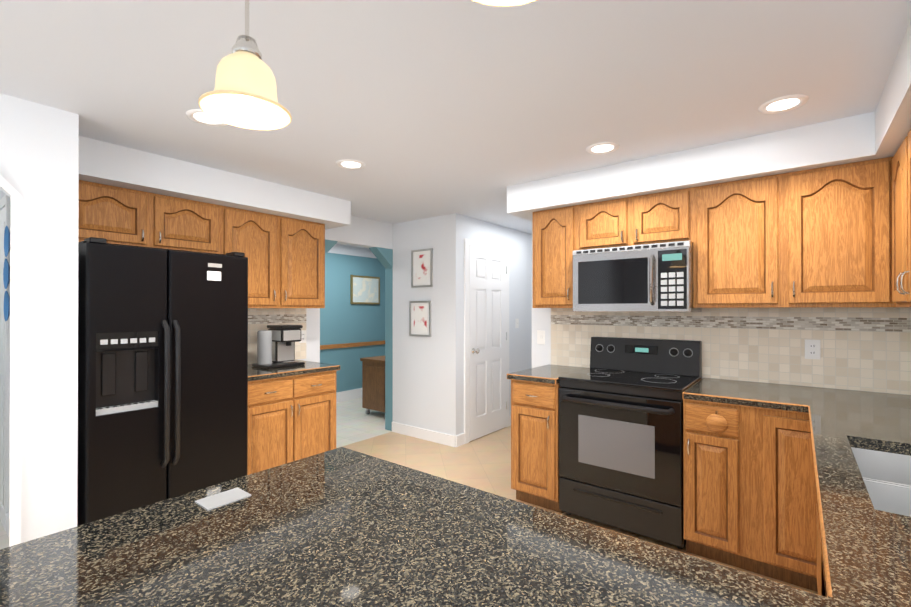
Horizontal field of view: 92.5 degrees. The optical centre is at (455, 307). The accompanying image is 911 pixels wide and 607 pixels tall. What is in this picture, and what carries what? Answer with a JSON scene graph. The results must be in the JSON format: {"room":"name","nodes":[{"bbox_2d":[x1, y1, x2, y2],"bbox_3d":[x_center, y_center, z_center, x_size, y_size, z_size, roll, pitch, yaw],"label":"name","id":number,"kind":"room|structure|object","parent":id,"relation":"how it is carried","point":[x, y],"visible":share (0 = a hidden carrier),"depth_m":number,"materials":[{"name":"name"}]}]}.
{"room":"kitchen","nodes":[
{"label":"kitchen","id":0,"kind":"room"},
{"bbox_2d":[0,398,817,593],"bbox_3d":[-0.551,1.428,2.424,10.300,0.102,9.900,0,0,38],"label":"floor","id":1,"kind":"structure","parent":0,"point":[483,463],"depth_m":4.12,"materials":[{"name":"beige tile"}]},
{"bbox_2d":[77,237,247,525],"bbox_3d":[-1.870,0.513,2.713,0.853,1.735,0.814,0,0,38],"label":"fridge","id":2,"kind":"object","parent":1,"relation":"on","point":[162,374],"visible":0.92,"depth_m":2.41,"materials":[{"name":"black metal"}]},
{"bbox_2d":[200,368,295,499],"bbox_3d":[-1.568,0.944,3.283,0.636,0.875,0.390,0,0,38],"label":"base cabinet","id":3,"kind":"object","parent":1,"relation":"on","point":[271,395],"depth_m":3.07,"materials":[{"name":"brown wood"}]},
{"bbox_2d":[272,364,339,471],"bbox_3d":[-1.327,0.946,3.590,0.636,0.875,0.390,0,0,38],"label":"base cabinet","id":4,"kind":"object","parent":1,"relation":"on","point":[315,384],"depth_m":3.36,"materials":[{"name":"brown wood"}]},
{"bbox_2d":[252,325,304,368],"bbox_3d":[-1.429,0.305,3.525,0.255,0.325,0.320,0,0,38],"label":"coffee maker","id":5,"kind":"object","parent":4,"relation":"on","point":[275,346],"visible":1,"depth_m":3.49,"materials":[{"name":"silver plastic"}]},
{"bbox_2d":[360,355,384,416],"bbox_3d":[-0.831,1.024,5.793,0.500,0.734,0.690,0,0,38],"label":"cart","id":6,"kind":"object","parent":1,"relation":"on","point":[373,383],"visible":0.33,"depth_m":5.54,"materials":[{"name":"brown wood"}]},
{"bbox_2d":[84,456,787,606],"bbox_3d":[0.165,0.934,0.580,1.847,0.875,0.620,0,0,38],"label":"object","id":7,"kind":"structure","parent":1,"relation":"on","point":[339,532],"depth_m":0.80,"materials":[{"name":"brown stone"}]},
{"bbox_2d":[804,386,910,606],"bbox_3d":[1.091,0.477,0.802,0.651,0.040,4.011,0,0,38],"label":"countertop","id":8,"kind":"structure","parent":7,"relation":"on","point":[865,549],"depth_m":1.02,"materials":[{"name":"brown stone"}]},
{"bbox_2d":[852,444,910,515],"bbox_3d":[1.355,0.595,1.147,0.448,0.216,0.748,0,0,38],"label":"sink","id":9,"kind":"object","parent":8,"relation":"in","point":[887,471],"depth_m":1.49,"materials":[{"name":"white ceramic"}]},
{"bbox_2d":[508,368,583,523],"bbox_3d":[0.725,0.944,3.228,0.357,0.875,0.655,0,0,38],"label":"base cabinet","id":10,"kind":"object","parent":1,"relation":"on","point":[535,476],"depth_m":2.96,"materials":[{"name":"brown wood"}]},
{"bbox_2d":[558,337,701,548],"bbox_3d":[1.139,0.801,2.861,0.736,1.160,0.704,0,0,38],"label":"range","id":11,"kind":"object","parent":1,"relation":"on","point":[620,433],"visible":1,"depth_m":2.66,"materials":[{"name":"black metal"}]},
{"bbox_2d":[680,380,755,583],"bbox_3d":[1.574,0.942,2.561,0.310,0.875,0.655,0,0,38],"label":"base cabinet","id":12,"kind":"object","parent":1,"relation":"on","point":[715,416],"depth_m":2.31,"materials":[{"name":"brown wood"}]},
{"bbox_2d":[748,384,811,603],"bbox_3d":[1.834,0.941,2.356,0.352,0.875,0.655,0,0,38],"label":"base cabinet","id":13,"kind":"object","parent":1,"relation":"on","point":[807,487],"depth_m":2.14,"materials":[{"name":"brown wood"}]},
{"bbox_2d":[812,492,815,606],"bbox_3d":[1.784,0.938,1.653,0.627,0.875,0.548,0,0,38],"label":"base cabinet","id":14,"kind":"object","parent":1,"relation":"on","point":[813,493],"depth_m":2.06,"materials":[{"name":"brown wood"}]},
{"bbox_2d":[816,540,823,606],"bbox_3d":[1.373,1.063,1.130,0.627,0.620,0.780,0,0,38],"label":"base cabinet","id":15,"kind":"object","parent":1,"relation":"on","point":[819,587],"depth_m":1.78,"materials":[{"name":"brown wood"}]},
{"bbox_2d":[0,20,910,542],"bbox_3d":[-0.551,0.214,2.429,10.300,2.330,9.900,0,0,38],"label":"wall","id":16,"kind":"structure","parent":0,"point":[50,158],"depth_m":2.70,"materials":[{"name":"white paint"}]},
{"bbox_2d":[0,194,9,530],"bbox_3d":[-3.101,0.336,2.946,0.810,2.090,0.036,0,0,38],"label":"door frame","id":17,"kind":"structure","parent":16,"relation":"attached to","point":[4,366],"depth_m":2.75,"materials":[{"name":"white wood"}]},
{"bbox_2d":[3,226,9,320],"bbox_3d":[-2.712,-0.205,2.642,0.210,0.580,0.016,0,0,38],"label":"wall plates","id":18,"kind":"object","parent":16,"relation":"attached to","point":[6,274],"visible":0.94,"depth_m":2.67,"materials":[{"name":"blue"}]},
{"bbox_2d":[0,175,21,546],"bbox_3d":[-2.210,0.338,1.678,0.018,2.076,0.770,0,0,38],"label":"door frame","id":19,"kind":"structure","parent":16,"relation":"attached to","point":[13,517],"depth_m":1.96,"materials":[{"name":"white wood"}]},
{"bbox_2d":[78,180,324,307],"bbox_3d":[-1.793,-0.367,3.222,0.364,0.738,1.750,0,0,38],"label":"upper cabinet","id":20,"kind":"object","parent":16,"relation":"attached to","point":[285,256],"visible":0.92,"depth_m":3.15,"materials":[{"name":"brown wood"}]},
{"bbox_2d":[248,308,305,363],"bbox_3d":[-1.660,0.237,3.682,0.008,0.464,0.900,0,0,38],"label":"backsplash","id":21,"kind":"structure","parent":16,"relation":"attached to","point":[258,318],"depth_m":3.77,"materials":[{"name":"tile"}]},
{"bbox_2d":[299,330,305,342],"bbox_3d":[-1.400,0.265,3.998,0.008,0.115,0.072,0,0,38],"label":"outlet","id":22,"kind":"object","parent":21,"relation":"attached to","point":[303,336],"visible":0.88,"depth_m":4.00,"materials":[{"name":"white plastic"}]},
{"bbox_2d":[336,388,361,402],"bbox_3d":[-2.039,1.319,6.023,0.014,0.150,5.880,0,0,38],"label":"baseboard","id":23,"kind":"structure","parent":16,"relation":"attached to","point":[342,396],"depth_m":6.56,"materials":[{"name":"white wood"}]},
{"bbox_2d":[320,340,384,349],"bbox_3d":[-2.036,0.563,6.024,0.019,0.060,5.880,0,0,38],"label":"chair rail","id":24,"kind":"object","parent":16,"relation":"attached to","point":[333,346],"depth_m":6.60,"materials":[{"name":"brown wood"}]},
{"bbox_2d":[350,275,379,303],"bbox_3d":[-1.406,-0.274,6.822,0.026,0.440,0.570,0,0,38],"label":"framed picture","id":25,"kind":"object","parent":16,"relation":"attached to","point":[364,289],"visible":0.89,"depth_m":6.79,"materials":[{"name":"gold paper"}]},
{"bbox_2d":[409,301,430,336],"bbox_3d":[-0.375,0.115,4.628,0.300,0.375,0.020,0,0,38],"label":"picture","id":26,"kind":"object","parent":16,"relation":"attached to","point":[419,318],"visible":0.96,"depth_m":4.62,"materials":[{"name":"white paper"}]},
{"bbox_2d":[411,248,432,287],"bbox_3d":[-0.355,-0.417,4.615,0.290,0.400,0.020,0,0,38],"label":"picture","id":27,"kind":"object","parent":16,"relation":"attached to","point":[421,267],"visible":0.92,"depth_m":4.61,"materials":[{"name":"white paper"}]},
{"bbox_2d":[392,422,455,446],"bbox_3d":[-0.360,1.332,4.618,0.890,0.110,0.014,0,0,38],"label":"baseboard","id":28,"kind":"structure","parent":16,"relation":"attached to","point":[425,434],"depth_m":4.58,"materials":[{"name":"white wood"}]},
{"bbox_2d":[515,319,518,327],"bbox_3d":[0.749,0.190,5.286,0.013,0.115,0.072,0,0,38],"label":"light switch","id":29,"kind":"object","parent":16,"relation":"attached to","point":[516,323],"visible":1,"depth_m":5.28,"materials":[{"name":"white plastic"}]},
{"bbox_2d":[537,330,544,343],"bbox_3d":[0.714,0.249,3.651,0.072,0.115,0.013,0,0,38],"label":"light switch","id":30,"kind":"object","parent":16,"relation":"attached to","point":[540,337],"visible":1,"depth_m":3.65,"materials":[{"name":"white plastic"}]},
{"bbox_2d":[532,159,879,307],"bbox_3d":[1.580,-0.369,2.751,2.297,0.738,0.357,0,0,38],"label":"upper cabinet","id":31,"kind":"object","parent":16,"relation":"attached to","point":[837,236],"depth_m":2.47,"materials":[{"name":"brown wood"}]},
{"bbox_2d":[573,241,701,311],"bbox_3d":[1.217,-0.186,2.966,0.734,0.430,0.467,0,0,38],"label":"microwave","id":32,"kind":"object","parent":31,"relation":"attached to","point":[656,277],"visible":1,"depth_m":2.78,"materials":[{"name":"silver metal"}]},
{"bbox_2d":[551,308,910,394],"bbox_3d":[1.680,0.234,2.897,2.270,0.464,0.008,0,0,38],"label":"backsplash","id":33,"kind":"structure","parent":16,"relation":"attached to","point":[866,349],"depth_m":2.67,"materials":[{"name":"tile"}]},
{"bbox_2d":[805,339,820,359],"bbox_3d":[2.095,0.244,2.559,0.072,0.115,0.008,0,0,38],"label":"outlet","id":34,"kind":"object","parent":33,"relation":"attached to","point":[812,349],"visible":1,"depth_m":2.56,"materials":[{"name":"white plastic"}]},
{"bbox_2d":[880,129,910,306],"bbox_3d":[1.879,-0.373,1.565,0.360,0.738,1.140,0,0,38],"label":"upper cabinet","id":35,"kind":"object","parent":16,"relation":"attached to","point":[895,171],"depth_m":2.02,"materials":[{"name":"brown wood"}]},
{"bbox_2d":[0,0,910,248],"bbox_3d":[-0.551,-1.001,2.434,10.300,0.100,9.900,0,0,38],"label":"ceiling","id":36,"kind":"structure","parent":0,"point":[422,109],"depth_m":1.82,"materials":[{"name":"white paint"}]},
{"bbox_2d":[186,109,226,125],"bbox_3d":[-1.241,-0.948,2.187,0.189,0.007,0.189,0,0,-7],"label":"recessed light","id":37,"kind":"object","parent":36,"relation":"in","point":[197,115],"depth_m":2.19,"materials":[{"name":"white"}]},
{"bbox_2d":[198,0,291,129],"bbox_3d":[-0.498,-0.710,1.043,0.202,0.492,0.202,0,0,38],"label":"pendant light","id":38,"kind":"object","parent":36,"relation":"hanging from","point":[243,94],"visible":1,"depth_m":1.02,"materials":[{"name":"beige glass"}]},
{"bbox_2d":[336,159,365,168],"bbox_3d":[-0.691,-0.946,2.887,0.189,0.007,0.189,0,0,-7],"label":"recessed light","id":39,"kind":"object","parent":36,"relation":"in","point":[346,163],"depth_m":2.88,"materials":[{"name":"white"}]},
{"bbox_2d":[471,0,537,6],"bbox_3d":[0.076,-0.716,0.592,0.202,0.482,0.202,0,0,38],"label":"ceiling light","id":40,"kind":"object","parent":36,"relation":"attached to","point":[502,3],"visible":1,"depth_m":0.68,"materials":[{"name":"beige"}]},
{"bbox_2d":[586,142,618,153],"bbox_3d":[0.875,-0.947,2.597,0.189,0.007,0.189,0,0,-7],"label":"recessed light","id":41,"kind":"object","parent":36,"relation":"in","point":[603,147],"depth_m":2.59,"materials":[{"name":"white"}]},
{"bbox_2d":[758,94,808,113],"bbox_3d":[1.533,-0.949,2.043,0.189,0.007,0.189,0,0,-7],"label":"recessed light","id":42,"kind":"object","parent":36,"relation":"in","point":[772,106],"depth_m":2.03,"materials":[{"name":"white"}]}
]}

